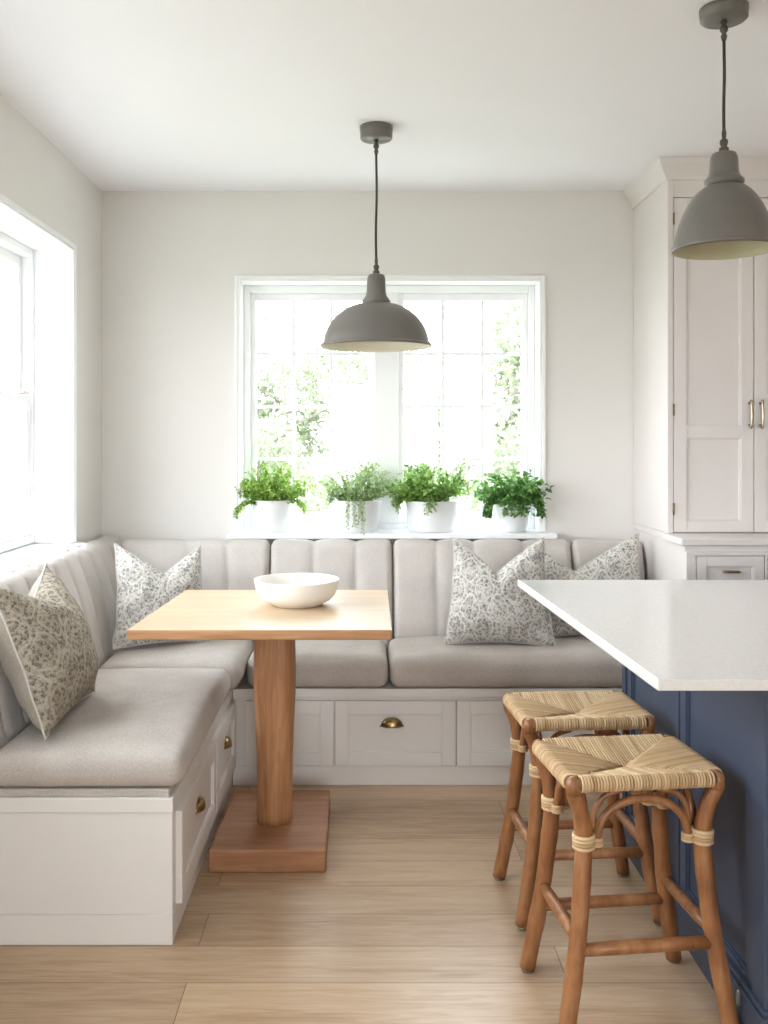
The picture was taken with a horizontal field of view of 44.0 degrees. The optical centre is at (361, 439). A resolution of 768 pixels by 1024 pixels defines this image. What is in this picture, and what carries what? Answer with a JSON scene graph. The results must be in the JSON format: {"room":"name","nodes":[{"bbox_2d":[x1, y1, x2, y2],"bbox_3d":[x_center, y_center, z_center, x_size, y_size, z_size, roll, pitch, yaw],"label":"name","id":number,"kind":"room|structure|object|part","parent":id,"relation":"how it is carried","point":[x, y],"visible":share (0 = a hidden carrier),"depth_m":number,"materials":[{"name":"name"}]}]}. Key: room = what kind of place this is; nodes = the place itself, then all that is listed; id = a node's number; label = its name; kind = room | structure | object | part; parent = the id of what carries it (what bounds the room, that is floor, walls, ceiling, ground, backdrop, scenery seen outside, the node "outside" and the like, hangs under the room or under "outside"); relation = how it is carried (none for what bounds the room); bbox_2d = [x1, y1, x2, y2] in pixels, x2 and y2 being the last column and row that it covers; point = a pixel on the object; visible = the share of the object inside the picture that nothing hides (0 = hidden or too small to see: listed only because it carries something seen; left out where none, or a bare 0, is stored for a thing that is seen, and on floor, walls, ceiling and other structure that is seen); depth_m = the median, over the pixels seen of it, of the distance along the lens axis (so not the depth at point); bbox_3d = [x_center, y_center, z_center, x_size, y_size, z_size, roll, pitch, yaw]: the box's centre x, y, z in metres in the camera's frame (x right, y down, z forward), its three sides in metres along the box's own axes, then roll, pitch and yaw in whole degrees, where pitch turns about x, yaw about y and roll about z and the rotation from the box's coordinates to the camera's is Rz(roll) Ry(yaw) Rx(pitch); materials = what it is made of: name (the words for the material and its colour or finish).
{"room":"kitchen breakfast nook","nodes":[
{"label":"kitchen breakfast nook","id":0,"kind":"room"},
{"bbox_2d":[0,94,101,543],"bbox_3d":[-1.275,0.100,0.900,0.250,2.400,6.600,0,0,0],"label":"wall","id":1,"kind":"structure","parent":0,"point":[35,175],"depth_m":3.88,"materials":[{"name":"paint"}]},
{"bbox_2d":[0,193,76,552],"bbox_3d":[-1.262,-0.185,2.382,0.256,1.181,2.797,0,0,0],"label":"window","id":2,"kind":"structure","parent":1,"relation":"in","point":[41,398],"depth_m":3.75,"materials":[{"name":"white paint"}]},
{"bbox_3d":[-1.352,-0.427,3.314,0.030,0.581,0.842,0,0,0],"label":"sash","id":3,"kind":"part","parent":2,"relation":"part of","materials":[{"name":"white paint"}]},
{"bbox_3d":[-1.320,0.099,3.314,0.030,0.552,0.842,0,0,0],"label":"sash","id":4,"kind":"part","parent":2,"relation":"part of","materials":[{"name":"white paint"}]},
{"bbox_2d":[0,542,85,574],"bbox_3d":[-1.228,0.424,2.382,0.245,0.028,2.865,0,0,0],"label":"trim","id":5,"kind":"structure","parent":1,"relation":"attached to","point":[11,560],"depth_m":3.43,"materials":[{"name":"white paint"}]},
{"bbox_2d":[0,778,720,1023],"bbox_3d":[1.225,1.360,0.900,5.250,0.120,7.100,0,0,0],"label":"floor","id":6,"kind":"structure","parent":0,"point":[408,920],"depth_m":2.40,"materials":[{"name":"brown wood"}]},
{"bbox_2d":[0,689,235,944],"bbox_3d":[-0.803,1.101,3.321,0.690,0.398,1.755,0,0,0],"label":"bench base","id":7,"kind":"object","parent":6,"relation":"on","point":[80,865],"visible":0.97,"depth_m":2.45,"materials":[{"name":"paint"}]},
{"bbox_2d":[0,534,121,748],"bbox_3d":[-1.052,0.650,3.325,0.190,0.476,1.730,0,0,0],"label":"backrest","id":8,"kind":"object","parent":7,"relation":"on","point":[88,571],"visible":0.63,"depth_m":3.48,"materials":[{"name":"fabric"}]},
{"bbox_3d":[-0.818,1.091,2.454,0.660,0.262,0.014,0,0,0],"label":"panel","id":9,"kind":"part","parent":7,"relation":"part of","materials":[{"name":"paint"}]},
{"bbox_2d":[0,668,230,786],"bbox_3d":[-0.715,0.847,2.913,0.509,0.108,0.948,0,0,0],"label":"seat cushion","id":10,"kind":"object","parent":7,"relation":"on","point":[139,726],"visible":0.91,"depth_m":2.59,"materials":[{"name":"fabric"}]},
{"bbox_2d":[0,563,97,739],"bbox_3d":[-0.901,0.585,2.737,0.254,0.412,0.480,0,0,-2],"label":"throw pillow","id":11,"kind":"object","parent":10,"relation":"on","point":[49,658],"visible":1,"depth_m":2.58,"materials":[{"name":"beige fabric"}]},
{"bbox_2d":[98,640,253,689],"bbox_3d":[-0.698,0.847,3.657,0.521,0.108,0.532,0,0,0],"label":"seat cushion","id":12,"kind":"object","parent":7,"relation":"on","point":[233,656],"visible":0.59,"depth_m":3.51,"materials":[{"name":"fabric"}]},
{"bbox_2d":[113,543,210,649],"bbox_3d":[-0.790,0.600,3.700,0.389,0.400,0.189,0,0,-31],"label":"throw pillow","id":13,"kind":"object","parent":12,"relation":"on","point":[142,589],"visible":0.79,"depth_m":3.63,"materials":[{"name":"fabric"}]},
{"bbox_2d":[121,539,270,643],"bbox_3d":[-0.711,0.662,4.059,0.638,0.476,0.272,0,0,0],"label":"backrest","id":14,"kind":"object","parent":7,"relation":"on","point":[235,564],"visible":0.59,"depth_m":4.00,"materials":[{"name":"fabric"}]},
{"bbox_3d":[-0.481,1.096,2.790,0.018,0.244,0.590,0,0,0],"label":"drawer","id":15,"kind":"part","parent":7,"relation":"part of","materials":[{"name":"paint"}]},
{"bbox_3d":[-0.470,1.065,2.790,0.024,0.033,0.093,0,0,0],"label":"cup pull","id":16,"kind":"part","parent":7,"relation":"part of","materials":[{"name":"gold metal"}]},
{"bbox_3d":[-0.481,1.096,3.330,0.018,0.244,0.460,0,0,0],"label":"drawer","id":17,"kind":"part","parent":7,"relation":"part of","materials":[{"name":"paint"}]},
{"bbox_3d":[-0.470,1.065,3.360,0.024,0.033,0.093,0,0,0],"label":"cup pull","id":18,"kind":"part","parent":7,"relation":"part of","materials":[{"name":"gold metal"}]},
{"bbox_2d":[127,590,391,871],"bbox_3d":[-0.292,0.924,3.110,0.775,0.752,0.736,0,0,0],"label":"pedestal table","id":19,"kind":"object","parent":6,"relation":"on","point":[273,827],"visible":1,"depth_m":3.02,"materials":[{"name":"brown wood"}]},
{"bbox_3d":[-0.283,0.906,3.085,0.135,0.656,0.136,0,0,0],"label":"post","id":20,"kind":"part","parent":19,"relation":"part of","materials":[{"name":"brown wood"}]},
{"bbox_2d":[254,573,338,608],"bbox_3d":[-0.217,0.504,3.165,0.283,0.086,0.283,0,0,0],"label":"bowl","id":21,"kind":"object","parent":19,"relation":"on","point":[281,590],"visible":1,"depth_m":3.08,"materials":[{"name":"white ceramic"}]},
{"bbox_2d":[233,658,621,784],"bbox_3d":[0.355,1.117,3.872,1.685,0.366,0.653,0,0,0],"label":"bench base","id":22,"kind":"object","parent":6,"relation":"on","point":[387,734],"visible":0.4,"depth_m":3.58,"materials":[{"name":"paint"}]},
{"bbox_3d":[-0.273,1.102,3.576,0.331,0.244,0.018,0,0,0],"label":"drawer","id":23,"kind":"part","parent":22,"relation":"part of","materials":[{"name":"paint"}]},
{"bbox_2d":[247,640,387,686],"bbox_3d":[-0.168,0.864,3.737,0.532,0.138,0.373,0,0,0],"label":"seat cushion","id":24,"kind":"object","parent":22,"relation":"on","point":[319,663],"visible":0.66,"depth_m":3.56,"materials":[{"name":"fabric"}]},
{"bbox_3d":[0.113,1.059,3.557,0.092,0.035,0.024,0,0,0],"label":"cup pull","id":25,"kind":"part","parent":22,"relation":"part of","materials":[{"name":"gold metal"}]},
{"bbox_3d":[0.124,1.102,3.576,0.451,0.244,0.018,0,0,0],"label":"drawer","id":26,"kind":"part","parent":22,"relation":"part of","materials":[{"name":"paint"}]},
{"bbox_2d":[388,636,621,686],"bbox_3d":[0.649,0.864,3.737,1.090,0.138,0.374,0,0,0],"label":"seat cushion","id":27,"kind":"object","parent":22,"relation":"on","point":[420,661],"visible":0.66,"depth_m":3.56,"materials":[{"name":"fabric"}]},
{"bbox_2d":[443,537,555,645],"bbox_3d":[0.539,0.597,3.739,0.439,0.418,0.211,0,0,5],"label":"throw pillow","id":28,"kind":"object","parent":27,"relation":"on","point":[487,605],"visible":0.96,"depth_m":3.68,"materials":[{"name":"fabric"}]},
{"bbox_2d":[545,533,639,636],"bbox_3d":[0.935,0.592,3.862,0.423,0.423,0.166,0,0,1],"label":"throw pillow","id":29,"kind":"object","parent":27,"relation":"on","point":[620,562],"visible":0.43,"depth_m":3.83,"materials":[{"name":"fabric"}]},
{"bbox_3d":[0.638,1.102,3.576,0.564,0.244,0.018,0,0,0],"label":"drawer","id":30,"kind":"part","parent":22,"relation":"part of","materials":[{"name":"paint"}]},
{"bbox_2d":[570,539,644,635],"bbox_3d":[1.043,0.662,4.059,0.302,0.476,0.273,0,0,0],"label":"backrest","id":31,"kind":"object","parent":22,"relation":"on","point":[583,551],"visible":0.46,"depth_m":4.02,"materials":[{"name":"fabric"}]},
{"bbox_2d":[493,690,660,930],"bbox_3d":[0.604,1.022,2.685,0.414,0.555,0.326,0,0,-4],"label":"bar stool","id":32,"kind":"object","parent":6,"relation":"on","point":[604,712],"visible":0.82,"depth_m":2.60,"materials":[{"name":"wicker"}]},
{"bbox_3d":[0.434,1.027,2.802,0.099,0.537,0.043,0,0,29],"label":"leg","id":33,"kind":"part","parent":32,"relation":"part of","materials":[{"name":"wood"}]},
{"bbox_3d":[0.452,1.027,2.546,0.098,0.537,0.043,0,0,-37],"label":"leg","id":34,"kind":"part","parent":32,"relation":"part of","materials":[{"name":"wood"}]},
{"bbox_3d":[0.604,0.765,2.685,0.372,0.041,0.295,0,0,-4],"label":"woven seat","id":35,"kind":"part","parent":32,"relation":"part of","materials":[{"name":"brown wicker"}]},
{"bbox_3d":[0.756,1.027,2.825,0.098,0.537,0.043,0,0,-37],"label":"leg","id":36,"kind":"part","parent":32,"relation":"part of","materials":[{"name":"wood"}]},
{"bbox_3d":[0.774,1.027,2.568,0.099,0.537,0.042,0,0,28],"label":"leg","id":37,"kind":"part","parent":32,"relation":"part of","materials":[{"name":"wood"}]},
{"bbox_2d":[519,734,739,1023],"bbox_3d":[0.608,1.014,2.208,0.414,0.571,0.326,0,0,-7],"label":"bar stool","id":38,"kind":"object","parent":6,"relation":"on","point":[658,765],"visible":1,"depth_m":2.10,"materials":[{"name":"wood"}]},
{"bbox_3d":[0.433,1.019,2.318,0.099,0.553,0.043,0,0,27],"label":"leg","id":39,"kind":"part","parent":38,"relation":"part of","materials":[{"name":"wood"}]},
{"bbox_3d":[0.462,1.019,2.062,0.098,0.553,0.043,0,0,-40],"label":"leg","id":40,"kind":"part","parent":38,"relation":"part of","materials":[{"name":"wood"}]},
{"bbox_3d":[0.608,0.749,2.208,0.372,0.042,0.295,0,0,-6],"label":"woven seat","id":41,"kind":"part","parent":38,"relation":"part of","materials":[{"name":"brown wicker"}]},
{"bbox_3d":[0.754,1.019,2.354,0.098,0.553,0.043,0,0,-39],"label":"leg","id":42,"kind":"part","parent":38,"relation":"part of","materials":[{"name":"wood"}]},
{"bbox_3d":[0.783,1.019,2.099,0.099,0.553,0.042,0,0,25],"label":"leg","id":43,"kind":"part","parent":38,"relation":"part of","materials":[{"name":"wood"}]},
{"bbox_2d":[621,664,767,1023],"bbox_3d":[1.362,0.888,2.530,1.076,0.823,1.113,0,0,0],"label":"kitchen island","id":44,"kind":"object","parent":6,"relation":"on","point":[729,729],"visible":0.39,"depth_m":2.20,"materials":[{"name":"blue paint"}]},
{"bbox_3d":[0.851,0.888,3.060,0.018,0.823,0.040,0,0,0],"label":"corner post","id":45,"kind":"part","parent":44,"relation":"part of","materials":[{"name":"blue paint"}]},
{"bbox_2d":[518,580,767,690],"bbox_3d":[1.228,0.465,2.444,1.445,0.022,1.288,0,0,0],"label":"island countertop","id":46,"kind":"structure","parent":44,"relation":"on","point":[674,635],"depth_m":2.36,"materials":[{"name":"white stone"}]},
{"bbox_3d":[0.854,0.888,2.792,0.012,0.823,0.494,0,0,0],"label":"panel","id":47,"kind":"part","parent":44,"relation":"part of","materials":[{"name":"blue paint"}]},
{"bbox_3d":[0.854,0.888,2.296,0.012,0.823,0.479,0,0,0],"label":"panel","id":48,"kind":"part","parent":44,"relation":"part of","materials":[{"name":"blue paint"}]},
{"bbox_3d":[0.879,0.888,2.020,0.075,0.823,0.070,0,0,0],"label":"corner post","id":49,"kind":"part","parent":44,"relation":"part of","materials":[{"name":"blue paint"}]},
{"bbox_2d":[634,529,767,579],"bbox_3d":[1.690,0.846,3.849,0.979,0.908,0.699,0,0,0],"label":"base cabinet","id":50,"kind":"object","parent":6,"relation":"on","point":[663,559],"visible":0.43,"depth_m":3.53,"materials":[{"name":"paint"}]},
{"bbox_2d":[634,523,767,545],"bbox_3d":[1.691,0.379,3.855,1.018,0.025,0.686,0,0,0],"label":"countertop","id":51,"kind":"structure","parent":50,"relation":"on","point":[684,539],"depth_m":3.57,"materials":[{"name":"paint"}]},
{"bbox_2d":[623,157,767,532],"bbox_3d":[1.690,-0.367,3.941,1.072,1.464,0.514,0,0,0],"label":"cabinet","id":52,"kind":"object","parent":51,"relation":"on","point":[701,326],"visible":0.91,"depth_m":3.74,"materials":[{"name":"paint"}]},
{"bbox_3d":[1.690,-1.060,3.941,1.072,0.079,0.513,0,0,0],"label":"crown moulding","id":53,"kind":"part","parent":52,"relation":"part of","materials":[{"name":"paint"}]},
{"bbox_3d":[1.381,-0.294,3.739,0.314,1.312,0.018,0,0,0],"label":"door","id":54,"kind":"part","parent":52,"relation":"part of","materials":[{"name":"paint"}]},
{"bbox_3d":[1.519,-0.101,3.712,0.013,0.114,0.037,0,0,0],"label":"handle","id":55,"kind":"part","parent":52,"relation":"part of","materials":[{"name":"gold metal"}]},
{"bbox_3d":[1.698,-0.294,3.739,0.314,1.312,0.018,0,0,0],"label":"door","id":56,"kind":"part","parent":52,"relation":"part of","materials":[{"name":"paint"}]},
{"bbox_3d":[1.562,-0.101,3.712,0.013,0.114,0.037,0,0,0],"label":"handle","id":57,"kind":"part","parent":52,"relation":"part of","materials":[{"name":"silver metal"}]},
{"bbox_3d":[1.690,0.818,3.526,0.979,0.805,0.018,0,0,0],"label":"frame","id":58,"kind":"part","parent":50,"relation":"part of","materials":[{"name":"paint"}]},
{"bbox_3d":[1.365,0.508,3.526,0.251,0.154,0.017,0,0,0],"label":"drawer","id":59,"kind":"part","parent":50,"relation":"part of","materials":[{"name":"paint"}]},
{"bbox_3d":[1.365,0.487,3.513,0.067,0.012,0.027,0,0,0],"label":"handle","id":60,"kind":"part","parent":50,"relation":"part of","materials":[{"name":"gold metal"}]},
{"bbox_2d":[102,191,633,547],"bbox_3d":[1.225,0.100,4.325,5.250,2.400,0.250,0,0,0],"label":"wall","id":61,"kind":"structure","parent":0,"point":[171,260],"depth_m":4.20,"materials":[{"name":"paint"}]},
{"bbox_2d":[270,539,392,657],"bbox_3d":[-0.130,0.662,4.059,0.516,0.476,0.271,0,0,0],"label":"backrest","id":62,"kind":"object","parent":61,"relation":"attached to","point":[365,564],"visible":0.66,"depth_m":4.00,"materials":[{"name":"fabric"}]},
{"bbox_2d":[234,275,545,531],"bbox_3d":[0.123,-0.159,4.292,1.371,1.134,0.216,0,0,0],"label":"window","id":63,"kind":"structure","parent":61,"relation":"in","point":[386,406],"depth_m":4.30,"materials":[{"name":"white paint"}]},
{"bbox_3d":[-0.226,-0.143,4.338,0.561,1.043,0.045,0,0,0],"label":"sash","id":64,"kind":"part","parent":63,"relation":"part of","materials":[{"name":"white paint"}]},
{"bbox_3d":[0.459,-0.143,4.338,0.588,1.043,0.045,0,0,0],"label":"sash","id":65,"kind":"part","parent":63,"relation":"part of","materials":[{"name":"white paint"}]},
{"bbox_2d":[227,529,557,538],"bbox_3d":[0.130,0.415,4.250,1.430,0.025,0.300,0,0,0],"label":"windowsill","id":66,"kind":"structure","parent":61,"relation":"attached to","point":[245,533],"depth_m":4.10,"materials":[{"name":"white paint"}]},
{"bbox_2d":[233,460,316,531],"bbox_3d":[-0.380,0.244,4.163,0.370,0.317,0.292,0,0,0],"label":"potted plant","id":67,"kind":"object","parent":66,"relation":"on","point":[272,504],"visible":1,"depth_m":4.15,"materials":[{"name":"green plant"}]},
{"bbox_3d":[-0.397,0.334,4.215,0.186,0.138,0.186,0,0,0],"label":"pot","id":68,"kind":"part","parent":67,"relation":"part of","materials":[{"name":"white ceramic"}]},
{"bbox_2d":[308,459,399,535],"bbox_3d":[-0.035,0.246,4.156,0.408,0.326,0.342,0,0,0],"label":"potted plant","id":69,"kind":"object","parent":66,"relation":"on","point":[353,509],"visible":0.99,"depth_m":4.14,"materials":[{"name":"green plant"}]},
{"bbox_3d":[-0.030,0.334,4.215,0.240,0.138,0.226,0,0,0],"label":"pot","id":70,"kind":"part","parent":69,"relation":"part of","materials":[{"name":"white ceramic"}]},
{"bbox_2d":[384,457,476,532],"bbox_3d":[0.303,0.238,4.186,0.414,0.328,0.260,0,0,0],"label":"potted plant","id":71,"kind":"object","parent":66,"relation":"on","point":[428,509],"visible":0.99,"depth_m":4.14,"materials":[{"name":"green plant"}]},
{"bbox_3d":[0.310,0.336,4.215,0.238,0.134,0.202,0,0,0],"label":"pot","id":72,"kind":"part","parent":71,"relation":"part of","materials":[{"name":"white ceramic"}]},
{"bbox_2d":[473,468,554,531],"bbox_3d":[0.665,0.262,4.166,0.353,0.282,0.281,0,0,0],"label":"potted plant","id":73,"kind":"object","parent":66,"relation":"on","point":[510,508],"visible":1,"depth_m":4.14,"materials":[{"name":"green plant"}]},
{"bbox_3d":[0.662,0.342,4.215,0.174,0.122,0.174,0,0,0],"label":"pot","id":74,"kind":"part","parent":73,"relation":"part of","materials":[{"name":"white ceramic"}]},
{"bbox_2d":[392,539,574,638],"bbox_3d":[0.510,0.662,4.059,0.756,0.476,0.271,0,0,0],"label":"backrest","id":75,"kind":"object","parent":61,"relation":"attached to","point":[422,569],"visible":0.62,"depth_m":3.99,"materials":[{"name":"fabric"}]},
{"bbox_2d":[0,0,767,190],"bbox_3d":[1.225,-1.175,0.900,5.250,0.150,7.100,0,0,0],"label":"ceiling","id":76,"kind":"structure","parent":0,"point":[138,95],"depth_m":2.99,"materials":[{"name":"paint"}]},
{"bbox_2d":[320,121,432,351],"bbox_3d":[0.050,-0.713,3.335,0.396,0.774,0.396,0,0,0],"label":"pendant lamp","id":77,"kind":"object","parent":76,"relation":"hanging from","point":[375,324],"visible":1,"depth_m":3.25,"materials":[{"name":"grey metal"}]},
{"bbox_3d":[0.050,-0.402,3.335,0.396,0.152,0.396,0,0,0],"label":"lamp shade","id":78,"kind":"part","parent":77,"relation":"part of","materials":[{"name":"grey metal"}]},
{"bbox_3d":[0.050,-0.816,3.335,0.011,0.378,0.008,0,0,0],"label":"cord","id":79,"kind":"part","parent":77,"relation":"part of","materials":[{"name":"grey plastic"}]},
{"bbox_2d":[671,0,767,259],"bbox_3d":[0.922,-0.791,2.420,0.256,0.618,0.256,0,0,0],"label":"pendant lamp","id":80,"kind":"object","parent":76,"relation":"hanging from","point":[726,219],"visible":1,"depth_m":2.37,"materials":[{"name":"grey metal"}]},
{"bbox_3d":[0.922,-0.565,2.420,0.256,0.166,0.256,0,0,0],"label":"lamp shade","id":81,"kind":"part","parent":80,"relation":"part of","materials":[{"name":"grey metal"}]},
{"bbox_3d":[0.922,-0.899,2.420,0.010,0.242,0.008,0,0,0],"label":"cord","id":82,"kind":"part","parent":80,"relation":"part of","materials":[{"name":"grey plastic"}]},
{"label":"outside","id":83,"kind":"structure","parent":0,"visible":0},
{"bbox_2d":[0,472,491,530],"bbox_3d":[0.000,1.757,5.000,90.000,0.158,90.000,0,0,0],"label":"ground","id":84,"kind":"structure","parent":83,"point":[334,477],"depth_m":30.19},
{"bbox_2d":[257,412,334,511],"bbox_3d":[-1.587,0.727,13.590,2.504,2.254,2.441,0,0,0],"label":"shrub","id":85,"kind":"object","parent":84,"relation":"on","point":[282,446],"visible":0.17,"depth_m":13.16,"materials":[{"name":"green plant"}]},
{"bbox_2d":[257,302,413,510],"bbox_3d":[-1.754,-0.722,23.837,6.292,5.961,4.221,0,0,0],"label":"tree","id":86,"kind":"object","parent":84,"relation":"on","point":[309,378],"visible":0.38,"depth_m":23.93,"materials":[{"name":"green plant"}]},
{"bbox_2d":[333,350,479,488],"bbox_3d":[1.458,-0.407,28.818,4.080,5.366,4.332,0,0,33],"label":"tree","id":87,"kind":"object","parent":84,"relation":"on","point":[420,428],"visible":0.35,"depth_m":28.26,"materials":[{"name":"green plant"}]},
{"bbox_2d":[434,302,520,511],"bbox_3d":[3.574,-0.550,21.979,3.824,5.855,4.020,0,0,40],"label":"tree","id":88,"kind":"object","parent":84,"relation":"on","point":[511,383],"visible":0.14,"depth_m":21.83,"materials":[{"name":"green plant"}]},
{"bbox_2d":[450,412,520,511],"bbox_3d":[2.160,0.741,12.997,2.102,2.276,2.515,0,0,13],"label":"shrub","id":89,"kind":"object","parent":84,"relation":"on","point":[490,467],"visible":0.11,"depth_m":13.02,"materials":[{"name":"green plant"}]}
]}

